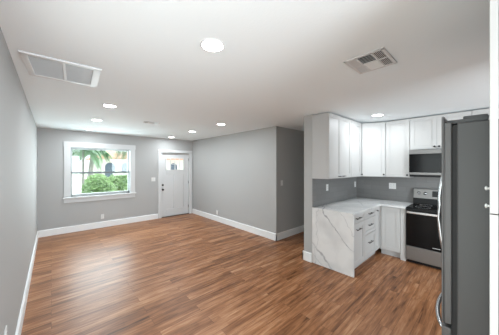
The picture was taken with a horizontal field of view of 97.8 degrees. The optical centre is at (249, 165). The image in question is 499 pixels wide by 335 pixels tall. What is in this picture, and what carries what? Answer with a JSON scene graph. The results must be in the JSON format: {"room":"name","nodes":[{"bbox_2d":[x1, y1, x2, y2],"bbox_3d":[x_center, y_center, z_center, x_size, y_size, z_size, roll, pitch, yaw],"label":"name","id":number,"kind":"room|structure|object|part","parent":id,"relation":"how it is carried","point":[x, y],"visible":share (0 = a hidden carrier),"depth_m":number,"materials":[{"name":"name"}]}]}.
{"room":"open-plan living room","nodes":[
{"label":"open-plan living room","id":0,"kind":"room"},
{"bbox_2d":[0,27,36,334],"bbox_3d":[-2.409,0.370,2.195,0.150,2.440,7.390,0,0,-42],"label":"wall","id":1,"kind":"structure","parent":0,"point":[18,127],"depth_m":1.84,"materials":[{"name":"grey paint"}]},
{"bbox_2d":[15,231,37,334],"bbox_3d":[-3.014,1.515,2.984,0.018,0.150,5.010,0,0,-42],"label":"baseboard","id":2,"kind":"structure","parent":1,"relation":"attached to","point":[26,291],"depth_m":2.52,"materials":[{"name":"white paint"}]},
{"bbox_2d":[37,128,192,230],"bbox_3d":[-3.324,0.370,6.223,3.920,2.440,0.200,0,0,-42],"label":"wall","id":3,"kind":"structure","parent":0,"point":[52,212],"depth_m":5.46,"materials":[{"name":"grey paint"}]},
{"bbox_2d":[38,214,157,237],"bbox_3d":[-3.726,1.515,5.710,2.597,0.150,0.018,0,0,-42],"label":"baseboard","id":4,"kind":"structure","parent":3,"relation":"attached to","point":[56,231],"depth_m":5.50,"materials":[{"name":"white paint"}]},
{"bbox_2d":[63,141,135,202],"bbox_3d":[-3.858,0.150,5.704,1.580,1.460,0.250,0,0,-42],"label":"window","id":5,"kind":"structure","parent":3,"relation":"in","point":[68,146],"depth_m":5.55,"materials":[{"name":"white paint"}]},
{"bbox_3d":[-3.821,0.762,5.663,1.580,0.035,0.140,0,0,-42],"label":"sill","id":6,"kind":"part","parent":5,"relation":"part of","materials":[{"name":"white paint"}]},
{"bbox_3d":[-3.897,-0.126,5.746,1.276,0.635,0.035,0,0,-42],"label":"sash","id":7,"kind":"part","parent":5,"relation":"part of","materials":[{"name":"clear glass"}]},
{"bbox_3d":[-3.866,0.446,5.713,1.276,0.599,0.035,0,0,-42],"label":"sash","id":8,"kind":"part","parent":5,"relation":"part of","materials":[{"name":"grey plastic"}]},
{"bbox_3d":[-3.875,0.145,5.722,1.300,1.200,0.200,0,0,-42],"label":"frame","id":9,"kind":"part","parent":5,"relation":"part of","materials":[{"name":"grey plastic"}]},
{"bbox_2d":[158,149,191,218],"bbox_3d":[-2.414,0.542,7.036,1.125,2.095,0.222,0,0,-42],"label":"door","id":10,"kind":"structure","parent":3,"relation":"in","point":[174,186],"depth_m":7.00,"materials":[{"name":"white paint"}]},
{"bbox_3d":[-2.406,0.585,7.028,0.902,1.990,0.045,0,0,-42],"label":"panel","id":11,"kind":"part","parent":10,"relation":"part of","materials":[{"name":"white paint"}]},
{"bbox_2d":[21,213,442,334],"bbox_3d":[-0.048,1.640,2.282,9.800,0.100,10.440,0,0,-42],"label":"floor","id":12,"kind":"structure","parent":0,"point":[185,274],"depth_m":2.80,"materials":[{"name":"brown wood"}]},
{"bbox_2d":[354,212,364,268],"bbox_3d":[1.454,1.153,3.513,0.451,0.873,0.667,0,0,-42],"label":"base cabinet","id":13,"kind":"object","parent":12,"relation":"on","point":[359,219],"visible":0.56,"depth_m":3.32,"materials":[{"name":"grey wood"}]},
{"bbox_3d":[1.648,0.786,3.302,0.442,0.126,0.022,0,0,-42],"label":"drawer","id":14,"kind":"part","parent":13,"relation":"part of","materials":[{"name":"grey paint"}]},
{"bbox_2d":[312,197,412,277],"bbox_3d":[2.032,1.136,3.808,1.767,0.908,1.026,0,0,-42],"label":"countertop","id":15,"kind":"structure","parent":12,"relation":"on","point":[332,223],"depth_m":3.38,"materials":[{"name":"white stone"}]},
{"bbox_3d":[1.268,1.153,3.357,0.030,0.875,0.666,0,0,-42],"label":"waterfall panel","id":16,"kind":"part","parent":15,"relation":"part of","materials":[{"name":"white stone"}]},
{"bbox_2d":[360,208,375,263],"bbox_3d":[1.804,1.153,3.831,0.494,0.873,0.667,0,0,-42],"label":"base cabinet","id":17,"kind":"object","parent":12,"relation":"on","point":[370,215],"visible":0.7,"depth_m":3.62,"materials":[{"name":"grey wood"}]},
{"bbox_3d":[1.997,1.293,3.619,0.488,0.367,0.022,0,0,-42],"label":"drawer","id":18,"kind":"part","parent":17,"relation":"part of","materials":[{"name":"grey paint"}]},
{"bbox_3d":[1.997,0.980,3.619,0.488,0.254,0.022,0,0,-42],"label":"drawer","id":19,"kind":"part","parent":17,"relation":"part of","materials":[{"name":"grey paint"}]},
{"bbox_3d":[1.997,0.786,3.619,0.488,0.126,0.022,0,0,-42],"label":"drawer","id":20,"kind":"part","parent":17,"relation":"part of","materials":[{"name":"grey paint"}]},
{"bbox_2d":[371,206,379,255],"bbox_3d":[2.066,1.153,4.074,0.218,0.873,0.661,0,0,-42],"label":"base cabinet","id":21,"kind":"object","parent":12,"relation":"on","point":[377,208],"visible":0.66,"depth_m":3.86,"materials":[{"name":"grey wood"}]},
{"bbox_3d":[2.261,1.100,3.860,0.212,0.753,0.022,0,0,-42],"label":"door","id":22,"kind":"part","parent":21,"relation":"part of","materials":[{"name":"grey paint"}]},
{"bbox_2d":[380,206,406,260],"bbox_3d":[2.691,1.153,3.974,0.569,0.873,0.384,0,0,-42],"label":"base cabinet","id":23,"kind":"object","parent":12,"relation":"on","point":[392,220],"visible":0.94,"depth_m":3.78,"materials":[{"name":"grey wood"}]},
{"bbox_3d":[2.471,1.100,3.809,0.022,0.753,0.280,0,0,-42],"label":"door","id":24,"kind":"part","parent":23,"relation":"part of","materials":[{"name":"grey paint"}]},
{"bbox_2d":[406,188,441,269],"bbox_3d":[3.051,0.998,3.519,0.646,1.185,0.758,0,0,-42],"label":"range","id":25,"kind":"object","parent":12,"relation":"on","point":[423,246],"visible":0.53,"depth_m":3.48,"materials":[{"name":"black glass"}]},
{"bbox_3d":[2.866,0.713,3.352,0.039,0.030,0.758,0,0,-42],"label":"rail","id":26,"kind":"part","parent":25,"relation":"part of","materials":[{"name":"silver metal"}]},
{"bbox_2d":[406,203,436,211],"bbox_3d":[3.041,0.687,3.511,0.515,0.020,0.758,0,0,-42],"label":"cooktop","id":27,"kind":"object","parent":25,"relation":"in","point":[420,207],"depth_m":3.57,"materials":[{"name":"black"}]},
{"bbox_3d":[2.829,0.752,3.318,0.048,0.036,0.718,0,0,-42],"label":"handle","id":28,"kind":"part","parent":25,"relation":"part of","materials":[{"name":"silver metal"}]},
{"bbox_3d":[2.862,1.018,3.348,0.040,0.575,0.750,0,0,-42],"label":"oven door","id":29,"kind":"part","parent":25,"relation":"part of","materials":[{"name":"black glass"}]},
{"bbox_3d":[2.862,1.423,3.348,0.040,0.223,0.750,0,0,-42],"label":"drawer","id":30,"kind":"part","parent":25,"relation":"part of","materials":[{"name":"silver metal"}]},
{"bbox_3d":[2.881,1.559,3.365,0.030,0.038,0.718,0,0,-42],"label":"kick plate","id":31,"kind":"part","parent":25,"relation":"part of","materials":[{"name":"silver metal"}]},
{"bbox_3d":[3.240,0.490,3.692,0.029,0.167,0.750,0,0,-42],"label":"control panel","id":32,"kind":"part","parent":25,"relation":"part of","materials":[{"name":"silver metal"}]},
{"bbox_2d":[435,114,498,334],"bbox_3d":[1.561,0.667,1.190,0.910,1.845,0.819,0,0,-42],"label":"refrigerator","id":33,"kind":"object","parent":12,"relation":"on","point":[463,219],"visible":1,"depth_m":1.07,"materials":[{"name":"grey metal"}]},
{"bbox_3d":[1.314,0.915,1.461,0.662,0.022,0.086,0,0,-42],"label":"handle","id":34,"kind":"part","parent":33,"relation":"part of","materials":[{"name":"silver metal"}]},
{"bbox_3d":[1.283,0.300,1.428,0.022,0.730,0.081,0,0,-42],"label":"handle","id":35,"kind":"part","parent":33,"relation":"part of","materials":[{"name":"silver metal"}]},
{"bbox_3d":[1.347,1.181,1.424,0.910,0.707,0.039,0,0,-42],"label":"freezer drawer","id":36,"kind":"part","parent":33,"relation":"part of","materials":[{"name":"grey metal"}]},
{"bbox_3d":[1.178,0.277,1.270,0.452,1.064,0.039,0,0,-42],"label":"door","id":37,"kind":"part","parent":33,"relation":"part of","materials":[{"name":"grey metal"}]},
{"bbox_2d":[485,0,497,334],"bbox_3d":[1.169,0.380,0.650,0.345,2.420,0.633,0,0,-42],"label":"pantry cabinet","id":38,"kind":"object","parent":12,"relation":"on","point":[493,188],"visible":1,"depth_m":0.75,"materials":[{"name":"grey"}]},
{"bbox_3d":[0.971,-0.330,0.866,0.342,0.992,0.021,0,0,-42],"label":"door","id":39,"kind":"part","parent":38,"relation":"part of","materials":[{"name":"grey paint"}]},
{"bbox_3d":[0.971,0.830,0.866,0.342,1.323,0.021,0,0,-42],"label":"door","id":40,"kind":"part","parent":38,"relation":"part of","materials":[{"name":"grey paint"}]},
{"bbox_2d":[193,126,279,233],"bbox_3d":[-0.626,0.370,6.045,0.130,2.440,3.695,0,0,-42],"label":"wall","id":41,"kind":"structure","parent":0,"point":[236,175],"depth_m":5.48,"materials":[{"name":"grey paint"}]},
{"bbox_2d":[192,209,276,240],"bbox_3d":[-0.675,1.515,5.988,0.018,0.150,3.713,0,0,-42],"label":"baseboard","id":42,"kind":"structure","parent":41,"relation":"attached to","point":[254,230],"depth_m":5.51,"materials":[{"name":"white paint"}]},
{"bbox_2d":[0,0,498,140],"bbox_3d":[-0.048,-0.950,2.282,9.800,0.200,10.440,0,0,-42],"label":"ceiling","id":43,"kind":"structure","parent":0,"point":[280,63],"depth_m":1.75,"materials":[{"name":"white paint"}]},
{"bbox_2d":[18,50,101,87],"bbox_3d":[-1.663,-0.844,1.961,0.510,0.012,0.536,0,0,-39],"label":"ceiling vent","id":44,"kind":"object","parent":43,"relation":"in","point":[37,65],"visible":1,"depth_m":1.92,"materials":[{"name":"white metal"}]},
{"bbox_3d":[-1.751,-0.849,1.891,0.201,0.003,0.452,0,0,-39],"label":"filter panel","id":45,"kind":"part","parent":44,"relation":"part of","materials":[{"name":"grey metal"}]},
{"bbox_2d":[103,104,116,107],"bbox_3d":[-1.972,-0.847,3.073,0.168,0.007,0.168,0,0,-42],"label":"recessed light","id":46,"kind":"object","parent":43,"relation":"in","point":[105,105],"visible":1,"depth_m":3.05,"materials":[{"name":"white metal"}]},
{"bbox_2d":[143,121,158,123],"bbox_3d":[-1.916,-0.845,4.260,0.284,0.010,0.174,0,0,-32],"label":"ceiling vent","id":47,"kind":"object","parent":43,"relation":"in","point":[144,121],"visible":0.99,"depth_m":4.23,"materials":[{"name":"white metal"}]},
{"bbox_2d":[200,38,224,51],"bbox_3d":[-0.260,-0.847,1.534,0.168,0.007,0.168,0,0,-42],"label":"recessed light","id":48,"kind":"object","parent":43,"relation":"in","point":[210,44],"visible":1,"depth_m":1.52,"materials":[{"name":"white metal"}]},
{"bbox_2d":[343,47,396,73],"bbox_3d":[0.986,-0.845,1.776,0.344,0.009,0.294,0,0,-42],"label":"ceiling vent","id":49,"kind":"object","parent":43,"relation":"in","point":[378,58],"visible":1,"depth_m":1.76,"materials":[{"name":"white metal"}]},
{"bbox_2d":[280,127,303,231],"bbox_3d":[1.631,0.370,5.689,2.730,2.440,0.130,0,0,-42],"label":"wall","id":50,"kind":"structure","parent":0,"point":[291,140],"depth_m":4.99,"materials":[{"name":"grey paint"}]},
{"bbox_2d":[276,225,303,240],"bbox_3d":[1.589,1.515,5.551,2.778,0.150,0.018,0,0,-42],"label":"baseboard","id":51,"kind":"structure","parent":50,"relation":"attached to","point":[293,231],"depth_m":4.91,"materials":[{"name":"white paint"}]},
{"bbox_2d":[304,115,311,252],"bbox_3d":[2.170,0.370,4.733,3.220,2.440,0.154,0,0,-42],"label":"wall partition","id":52,"kind":"structure","parent":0,"point":[307,119],"depth_m":3.64,"materials":[{"name":"grey paint"}]},
{"bbox_2d":[302,250,311,262],"bbox_3d":[2.120,1.515,4.699,3.138,0.150,0.172,0,0,-42],"label":"baseboard","id":53,"kind":"structure","parent":52,"relation":"attached to","point":[307,256],"depth_m":3.64,"materials":[{"name":"white paint"}]},
{"bbox_2d":[312,112,350,178],"bbox_3d":[1.442,-0.315,3.739,0.803,1.040,0.334,0,0,-42],"label":"upper cabinet","id":54,"kind":"object","parent":52,"relation":"attached to","point":[331,133],"visible":1,"depth_m":3.53,"materials":[{"name":"grey wood"}]},
{"bbox_3d":[1.374,-0.318,3.514,0.394,1.025,0.022,0,0,-42],"label":"door","id":55,"kind":"part","parent":54,"relation":"part of","materials":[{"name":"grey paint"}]},
{"bbox_3d":[1.669,-0.318,3.783,0.400,1.025,0.022,0,0,-42],"label":"door","id":56,"kind":"part","parent":54,"relation":"part of","materials":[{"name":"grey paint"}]},
{"bbox_2d":[351,120,362,176],"bbox_3d":[1.916,-0.315,4.175,0.482,1.040,0.328,0,0,-42],"label":"upper cabinet","id":57,"kind":"object","parent":52,"relation":"attached to","point":[356,127],"visible":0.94,"depth_m":4.08,"materials":[{"name":"grey wood"}]},
{"bbox_2d":[362,122,385,176],"bbox_3d":[2.385,-0.315,4.383,0.490,1.040,0.650,0,0,-42],"label":"upper cabinet","id":58,"kind":"object","parent":52,"relation":"attached to","point":[373,134],"visible":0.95,"depth_m":4.17,"materials":[{"name":"grey wood"}]},
{"bbox_2d":[312,176,439,206],"bbox_3d":[2.576,0.207,3.225,1.768,0.955,2.623,0,0,-42],"label":"backsplash","id":59,"kind":"structure","parent":52,"relation":"attached to","point":[339,189],"depth_m":4.19,"materials":[{"name":"grey tile"}]},
{"bbox_2d":[389,183,395,188],"bbox_3d":[2.802,0.390,4.269,0.009,0.116,0.118,0,0,-42],"label":"wall outlet","id":60,"kind":"object","parent":59,"relation":"attached to","point":[391,185],"visible":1,"depth_m":4.27,"materials":[{"name":"white plastic"}]},
{"bbox_3d":[4.167,0.370,2.887,0.130,2.440,5.263,0,0,-42],"label":"wall","id":61,"kind":"structure","parent":0,"visible":0},
{"bbox_2d":[386,119,410,177],"bbox_3d":[2.790,-0.315,4.058,0.328,1.040,0.375,0,0,-42],"label":"upper cabinet","id":62,"kind":"object","parent":61,"relation":"attached to","point":[398,131],"visible":0.96,"depth_m":3.96,"materials":[{"name":"grey wood"}]},
{"bbox_2d":[410,111,471,149],"bbox_3d":[3.174,-0.556,3.636,0.328,0.557,0.764,0,0,-42],"label":"upper cabinet","id":63,"kind":"object","parent":61,"relation":"attached to","point":[425,132],"visible":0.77,"depth_m":3.64,"materials":[{"name":"grey wood"}]},
{"bbox_3d":[2.950,-0.557,3.700,0.022,0.547,0.359,0,0,-42],"label":"door","id":64,"kind":"part","parent":63,"relation":"part of","materials":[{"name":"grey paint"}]},
{"bbox_2d":[409,149,441,177],"bbox_3d":[3.147,-0.044,3.611,0.379,0.459,0.754,0,0,-42],"label":"microwave","id":65,"kind":"object","parent":63,"relation":"attached to","point":[426,162],"visible":0.5,"depth_m":3.60,"materials":[{"name":"black glass"}]},
{"bbox_3d":[3.023,-0.238,3.498,0.030,0.072,0.754,0,0,-42],"label":"panel","id":66,"kind":"part","parent":65,"relation":"part of","materials":[{"name":"silver metal"}]},
{"bbox_3d":[2.963,-0.046,3.566,0.026,0.307,0.573,0,0,-42],"label":"door","id":67,"kind":"part","parent":65,"relation":"part of","materials":[{"name":"black glass"}]},
{"bbox_3d":[3.021,0.129,3.496,0.036,0.040,0.754,0,0,-42],"label":"rail","id":68,"kind":"part","parent":65,"relation":"part of","materials":[{"name":"silver metal"}]},
{"bbox_3d":[3.205,-0.557,3.420,0.022,0.547,0.395,0,0,-42],"label":"door","id":69,"kind":"part","parent":63,"relation":"part of","materials":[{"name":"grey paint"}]},
{"bbox_2d":[472,107,498,119],"bbox_3d":[3.701,-0.315,3.057,0.328,1.040,0.800,0,0,-42],"label":"upper cabinet","id":70,"kind":"object","parent":61,"relation":"attached to","point":[481,111],"visible":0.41,"depth_m":3.18,"materials":[{"name":"grey wood"}]},
{"label":"outside","id":71,"kind":"structure","parent":0,"visible":0},
{"bbox_3d":[-0.660,1.800,15.584,100.000,0.180,10.060,0,0,-42],"label":"ground","id":72,"kind":"structure","parent":71,"visible":0},
{"bbox_2d":[72,149,102,190],"bbox_3d":[-6.234,0.436,8.174,1.213,2.548,1.141,0,0,-42],"label":"palm tree","id":73,"kind":"object","parent":72,"relation":"on","point":[89,152],"visible":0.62,"depth_m":8.12,"materials":[{"name":"green plant"}]},
{"bbox_2d":[72,150,112,176],"bbox_3d":[-7.505,0.367,10.503,1.414,2.692,1.441,0,0,-1],"label":"palm tree","id":74,"kind":"object","parent":72,"relation":"on","point":[103,153],"visible":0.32,"depth_m":10.35,"materials":[{"name":"green plant"}]},
{"bbox_2d":[81,173,115,193],"bbox_3d":[-5.180,0.971,7.459,1.048,1.488,0.927,0,0,-42],"label":"bush","id":75,"kind":"object","parent":72,"relation":"on","point":[95,183],"visible":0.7,"depth_m":7.26,"materials":[{"name":"green plant"}]},
{"bbox_2d":[108,173,127,190],"bbox_3d":[-5.211,0.970,8.780,1.286,1.494,0.950,0,0,-42],"label":"bush","id":76,"kind":"object","parent":72,"relation":"on","point":[120,180],"visible":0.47,"depth_m":8.62,"materials":[{"name":"green plant"}]},
{"bbox_2d":[114,151,126,168],"bbox_3d":[-5.739,0.311,10.551,1.541,2.801,1.643,0,0,-42],"label":"palm tree","id":77,"kind":"object","parent":72,"relation":"on","point":[124,157],"visible":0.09,"depth_m":9.93,"materials":[{"name":"green plant"}]},
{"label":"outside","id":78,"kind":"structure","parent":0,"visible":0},
{"bbox_2d":[72,174,87,185],"bbox_3d":[-24.235,1.800,41.493,100.000,0.180,46.000,0,0,-42],"label":"ground","id":79,"kind":"structure","parent":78,"point":[76,178],"depth_m":27.59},
{"bbox_2d":[85,151,182,177],"bbox_3d":[-13.874,-0.400,29.288,12.300,4.220,9.200,0,0,-42],"label":"house","id":80,"kind":"structure","parent":79,"relation":"on","point":[113,165],"depth_m":23.72,"materials":[{"name":"white paint"}]},
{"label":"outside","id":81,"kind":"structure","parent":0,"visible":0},
{"bbox_2d":[72,186,85,193],"bbox_3d":[-6.400,1.805,21.893,100.000,0.170,7.000,0,0,-42],"label":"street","id":82,"kind":"structure","parent":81,"point":[75,189],"depth_m":15.94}
]}

